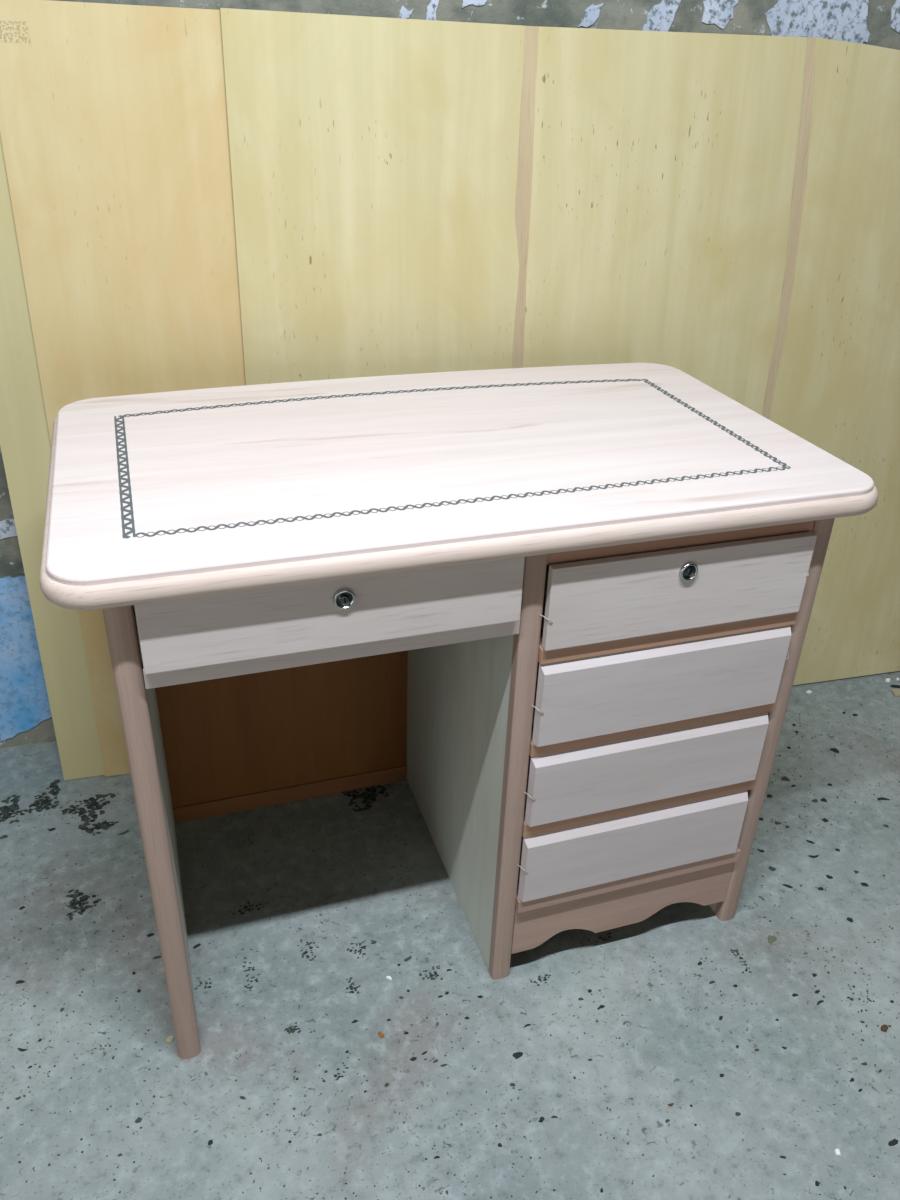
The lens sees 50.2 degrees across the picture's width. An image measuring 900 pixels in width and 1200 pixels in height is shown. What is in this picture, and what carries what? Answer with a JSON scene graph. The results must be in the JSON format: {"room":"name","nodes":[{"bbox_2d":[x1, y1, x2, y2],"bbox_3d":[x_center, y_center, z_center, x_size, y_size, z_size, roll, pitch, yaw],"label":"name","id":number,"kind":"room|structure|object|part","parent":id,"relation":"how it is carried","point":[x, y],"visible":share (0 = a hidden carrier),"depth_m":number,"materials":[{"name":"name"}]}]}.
{"room":"furniture workshop","nodes":[
{"label":"furniture workshop","id":0,"kind":"room"},
{"bbox_2d":[0,671,899,1199],"bbox_3d":[0.618,1.407,0.124,9.000,0.120,5.700,-8,31,-17],"label":"floor","id":1,"kind":"structure","parent":0,"point":[197,1100],"depth_m":1.38,"materials":[{"name":"concrete"}]},
{"bbox_2d":[0,795,23,823],"bbox_3d":[-0.792,0.376,1.720,0.059,0.001,0.078,-8,31,-17],"label":"dirt patch","id":2,"kind":"object","parent":1,"relation":"on","point":[5,809],"visible":1,"depth_m":1.72,"materials":[{"name":"grey soil"}]},
{"bbox_2d":[23,792,58,812],"bbox_3d":[-0.740,0.366,1.740,0.061,0.001,0.054,-8,31,-17],"label":"dirt patch","id":3,"kind":"object","parent":1,"relation":"on","point":[46,803],"visible":1,"depth_m":1.74,"materials":[{"name":"grey soil"}]},
{"bbox_2d":[0,134,103,779],"bbox_3d":[-0.130,-0.284,1.681,1.212,1.225,0.120,-6,31,-13],"label":"plywood sheet","id":4,"kind":"object","parent":1,"relation":"on","point":[25,444],"visible":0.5,"depth_m":1.56,"materials":[{"name":"yellow wood"}]},
{"bbox_2d":[46,779,60,798],"bbox_3d":[-0.731,0.349,1.770,0.027,0.001,0.055,-8,31,-17],"label":"dirt patch","id":5,"kind":"object","parent":1,"relation":"on","point":[53,785],"visible":1,"depth_m":1.77,"materials":[{"name":"grey soil"}]},
{"bbox_2d":[65,890,100,920],"bbox_3d":[-0.589,0.485,1.541,0.056,0.001,0.066,-8,31,-17],"label":"dirt patch","id":6,"kind":"object","parent":1,"relation":"on","point":[83,898],"visible":1,"depth_m":1.54,"materials":[{"name":"grey soil"}]},
{"bbox_2d":[59,793,115,821],"bbox_3d":[-0.652,0.376,1.728,0.098,0.001,0.073,-8,31,-17],"label":"dirt patch","id":7,"kind":"object","parent":1,"relation":"on","point":[93,802],"visible":1,"depth_m":1.73,"materials":[{"name":"grey soil"}]},
{"bbox_2d":[78,820,118,834],"bbox_3d":[-0.618,0.399,1.689,0.069,0.001,0.038,-8,31,-17],"label":"dirt patch","id":8,"kind":"object","parent":1,"relation":"on","point":[98,825],"visible":1,"depth_m":1.69,"materials":[{"name":"grey soil"}]},
{"bbox_2d":[0,0,245,776],"bbox_3d":[-0.059,-0.298,1.688,1.210,1.248,0.122,-6,31,-13],"label":"plywood sheet","id":9,"kind":"object","parent":1,"relation":"on","point":[114,132],"visible":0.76,"depth_m":1.43,"materials":[{"name":"beige wood"}]},
{"bbox_2d":[166,1035,173,1044],"bbox_3d":[-0.388,0.610,1.332,0.010,0.005,0.011,23,36,32],"label":"pebble","id":10,"kind":"object","parent":1,"relation":"on","point":[170,1039],"visible":1,"depth_m":1.33,"materials":[{"name":"beige stone"}]},
{"bbox_2d":[195,978,211,988],"bbox_3d":[-0.364,0.566,1.413,0.025,0.001,0.017,-8,31,-17],"label":"dirt patch","id":11,"kind":"object","parent":1,"relation":"on","point":[209,978],"visible":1,"depth_m":1.41,"materials":[{"name":"grey soil"}]},
{"bbox_2d":[232,902,263,913],"bbox_3d":[-0.324,0.495,1.541,0.047,0.001,0.025,2,30,0],"label":"dirt patch","id":12,"kind":"object","parent":1,"relation":"on","point":[245,907],"visible":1,"depth_m":1.54,"materials":[{"name":"grey soil"}]},
{"bbox_2d":[243,957,259,990],"bbox_3d":[-0.297,0.557,1.434,0.026,0.001,0.062,-8,31,-17],"label":"dirt patch","id":13,"kind":"object","parent":1,"relation":"on","point":[253,969],"visible":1,"depth_m":1.43,"materials":[{"name":"grey soil"}]},
{"bbox_2d":[284,1022,300,1033],"bbox_3d":[-0.223,0.605,1.355,0.022,0.001,0.018,-8,31,-17],"label":"dirt patch","id":14,"kind":"object","parent":1,"relation":"on","point":[291,1030],"visible":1,"depth_m":1.35,"materials":[{"name":"grey soil"}]},
{"bbox_2d":[297,939,318,960],"bbox_3d":[-0.220,0.537,1.473,0.035,0.001,0.035,8,30,10],"label":"dirt patch","id":15,"kind":"object","parent":1,"relation":"on","point":[305,952],"visible":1,"depth_m":1.47,"materials":[{"name":"grey soil"}]},
{"bbox_2d":[322,1053,364,1081],"bbox_3d":[-0.147,0.636,1.304,0.056,0.001,0.040,-8,31,-17],"label":"dirt patch","id":16,"kind":"object","parent":1,"relation":"on","point":[325,1071],"visible":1,"depth_m":1.30,"materials":[{"name":"grey soil"}]},
{"bbox_2d":[346,977,360,993],"bbox_3d":[-0.143,0.570,1.421,0.022,0.001,0.029,0,30,-4],"label":"dirt patch","id":17,"kind":"object","parent":1,"relation":"on","point":[351,987],"visible":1,"depth_m":1.42,"materials":[{"name":"grey soil"}]},
{"bbox_2d":[347,940,372,958],"bbox_3d":[-0.137,0.538,1.478,0.043,0.001,0.032,-8,31,-17],"label":"dirt patch","id":18,"kind":"object","parent":1,"relation":"on","point":[361,947],"visible":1,"depth_m":1.48,"materials":[{"name":"grey soil"}]},
{"bbox_2d":[342,785,388,811],"bbox_3d":[-0.156,0.362,1.784,0.084,0.001,0.083,-8,31,-17],"label":"dirt patch","id":19,"kind":"object","parent":1,"relation":"on","point":[373,794],"visible":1,"depth_m":1.78,"materials":[{"name":"grey soil"}]},
{"bbox_2d":[419,966,442,979],"bbox_3d":[-0.029,0.562,1.441,0.034,0.001,0.026,-8,31,-17],"label":"dirt patch","id":20,"kind":"object","parent":1,"relation":"on","point":[435,972],"visible":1,"depth_m":1.44,"materials":[{"name":"grey soil"}]},
{"bbox_2d":[0,695,899,1199],"bbox_3d":[0.218,0.511,1.547,1.923,0.001,1.052,-8,31,-17],"label":"crumbs","id":21,"kind":"object","parent":1,"relation":"on","point":[828,972],"visible":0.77,"depth_m":1.39,"materials":[{"name":"grey"}]},
{"bbox_2d":[40,363,877,1058],"bbox_3d":[-0.023,0.114,1.461,0.983,0.760,0.594,-8,31,-17],"label":"desk","id":22,"kind":"object","parent":1,"relation":"on","point":[569,608],"visible":1,"depth_m":1.23,"materials":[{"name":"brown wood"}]},
{"bbox_3d":[-0.423,0.187,1.344,0.028,0.725,0.482,-8,31,-17],"label":"panel","id":23,"kind":"part","parent":22,"relation":"part of","materials":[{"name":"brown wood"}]},
{"bbox_3d":[-0.090,0.025,1.645,0.819,0.721,0.007,-8,31,-17],"label":"panel","id":24,"kind":"part","parent":22,"relation":"part of","materials":[{"name":"brown wood"}]},
{"bbox_3d":[-0.285,0.354,1.757,0.427,0.034,0.004,-8,31,-17],"label":"foot rail","id":25,"kind":"part","parent":22,"relation":"part of","materials":[{"name":"brown wood"}]},
{"bbox_3d":[-0.186,-0.095,1.215,0.418,0.087,0.450,-8,31,-17],"label":"drawer","id":26,"kind":"part","parent":22,"relation":"part of","materials":[{"name":"white wood"}]},
{"bbox_3d":[-0.123,0.051,1.078,0.425,0.025,0.022,-8,31,-17],"label":"drawer rail","id":27,"kind":"part","parent":22,"relation":"part of","materials":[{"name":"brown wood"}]},
{"bbox_3d":[0.008,0.129,1.473,0.026,0.725,0.482,-8,31,-17],"label":"panel","id":28,"kind":"part","parent":22,"relation":"part of","materials":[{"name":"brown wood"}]},
{"bbox_3d":[0.264,0.406,1.430,0.363,0.023,0.036,-8,31,-17],"label":"drawer rail","id":29,"kind":"part","parent":22,"relation":"part of","materials":[{"name":"brown wood"}]},
{"bbox_3d":[0.199,0.248,1.561,0.353,0.115,0.450,-8,31,-17],"label":"drawer","id":30,"kind":"part","parent":22,"relation":"part of","materials":[{"name":"white wood"}]},
{"bbox_3d":[0.268,0.282,1.362,0.363,0.024,0.032,-8,31,-17],"label":"drawer rail","id":31,"kind":"part","parent":22,"relation":"part of","materials":[{"name":"brown wood"}]},
{"bbox_3d":[0.205,0.126,1.492,0.356,0.113,0.450,-8,31,-17],"label":"drawer","id":32,"kind":"part","parent":22,"relation":"part of","materials":[{"name":"white wood"}]},
{"bbox_3d":[0.272,0.163,1.294,0.363,0.020,0.032,-8,31,-17],"label":"drawer rail","id":33,"kind":"part","parent":22,"relation":"part of","materials":[{"name":"brown wood"}]},
{"bbox_3d":[0.210,0.005,1.423,0.358,0.122,0.450,-8,31,-17],"label":"drawer","id":34,"kind":"part","parent":22,"relation":"part of","materials":[{"name":"white wood"}]},
{"bbox_3d":[0.277,0.038,1.221,0.363,0.022,0.034,-8,31,-17],"label":"drawer rail","id":35,"kind":"part","parent":22,"relation":"part of","materials":[{"name":"brown wood"}]},
{"bbox_3d":[0.215,-0.117,1.353,0.357,0.111,0.450,-8,31,-17],"label":"drawer","id":36,"kind":"part","parent":22,"relation":"part of","materials":[{"name":"white wood"}]},
{"bbox_3d":[0.280,-0.082,1.159,0.363,0.031,0.024,-8,31,-17],"label":"drawer rail","id":37,"kind":"part","parent":22,"relation":"part of","materials":[{"name":"brown wood"}]},
{"bbox_3d":[0.381,0.078,1.584,0.027,0.725,0.482,-8,31,-17],"label":"panel","id":38,"kind":"part","parent":22,"relation":"part of","materials":[{"name":"brown wood"}]},
{"bbox_2d":[512,1052,522,1058],"bbox_3d":[0.095,0.630,1.330,0.016,0.001,0.010,-8,31,-17],"label":"flake","id":39,"kind":"object","parent":1,"relation":"on","point":[516,1055],"visible":1,"depth_m":1.33,"materials":[{"name":"grey"}]},
{"bbox_2d":[530,974,550,985],"bbox_3d":[0.138,0.569,1.440,0.034,0.001,0.016,-13,33,-25],"label":"dirt patch","id":40,"kind":"object","parent":1,"relation":"on","point":[539,976],"visible":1,"depth_m":1.44,"materials":[{"name":"grey soil"}]},
{"bbox_2d":[220,8,899,684],"bbox_3d":[0.546,-0.356,1.828,1.827,1.247,0.123,-6,31,-13],"label":"plywood sheet","id":41,"kind":"object","parent":1,"relation":"on","point":[411,196],"visible":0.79,"depth_m":1.60,"materials":[{"name":"yellow wood"}]},
{"bbox_2d":[581,933,610,946],"bbox_3d":[0.232,0.535,1.505,0.056,0.001,0.024,-8,31,-17],"label":"dirt patch","id":42,"kind":"object","parent":1,"relation":"on","point":[609,933],"visible":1,"depth_m":1.51,"materials":[{"name":"grey soil"}]},
{"bbox_2d":[730,949,751,972],"bbox_3d":[0.451,0.556,1.482,0.016,0.001,0.048,-8,31,-17],"label":"dirt patch","id":43,"kind":"object","parent":1,"relation":"on","point":[736,950],"visible":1,"depth_m":1.49,"materials":[{"name":"grey soil"}]},
{"bbox_2d":[768,935,776,942],"bbox_3d":[0.509,0.536,1.521,0.019,0.001,0.014,-8,31,-17],"label":"dried leaf","id":44,"kind":"object","parent":1,"relation":"on","point":[771,939],"visible":1,"depth_m":1.52,"materials":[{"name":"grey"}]},
{"bbox_2d":[781,776,789,780],"bbox_3d":[0.651,0.346,1.863,0.017,0.001,0.015,6,30,8],"label":"flake","id":45,"kind":"object","parent":1,"relation":"on","point":[784,778],"visible":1,"depth_m":1.86,"materials":[{"name":"grey"}]},
{"bbox_2d":[830,748,838,752],"bbox_3d":[0.778,0.305,1.943,0.017,0.001,0.017,-8,31,-17],"label":"flake","id":46,"kind":"object","parent":1,"relation":"on","point":[835,750],"visible":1,"depth_m":1.94,"materials":[{"name":"grey"}]},
{"bbox_2d":[847,984,874,1010],"bbox_3d":[0.612,0.593,1.428,0.053,0.001,0.040,-8,31,-17],"label":"dirt patch","id":47,"kind":"object","parent":1,"relation":"on","point":[852,999],"visible":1,"depth_m":1.43,"materials":[{"name":"grey soil"}]},
{"bbox_2d":[880,1024,887,1031],"bbox_3d":[0.626,0.616,1.384,0.009,0.005,0.013,23,36,32],"label":"pebble","id":48,"kind":"object","parent":1,"relation":"on","point":[884,1028],"visible":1,"depth_m":1.38,"materials":[{"name":"brown stone"}]},
{"bbox_2d":[888,1139,897,1145],"bbox_3d":[0.572,0.699,1.239,0.017,0.001,0.007,-8,31,-17],"label":"flake","id":49,"kind":"object","parent":1,"relation":"on","point":[893,1142],"visible":1,"depth_m":1.24,"materials":[{"name":"grey"}]},
{"bbox_2d":[891,689,899,696],"bbox_3d":[1.017,0.206,2.125,0.075,0.008,0.022,1,30,-2],"label":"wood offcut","id":50,"kind":"object","parent":1,"relation":"on","point":[896,692],"visible":1,"depth_m":2.12,"materials":[{"name":"beige wood"}]},
{"bbox_2d":[0,0,899,747],"bbox_3d":[-0.100,-1.095,1.416,9.000,2.900,0.204,-6,31,-13],"label":"wall","id":51,"kind":"structure","parent":0,"point":[25,711],"depth_m":1.57,"materials":[{"name":"paint"}]}
]}

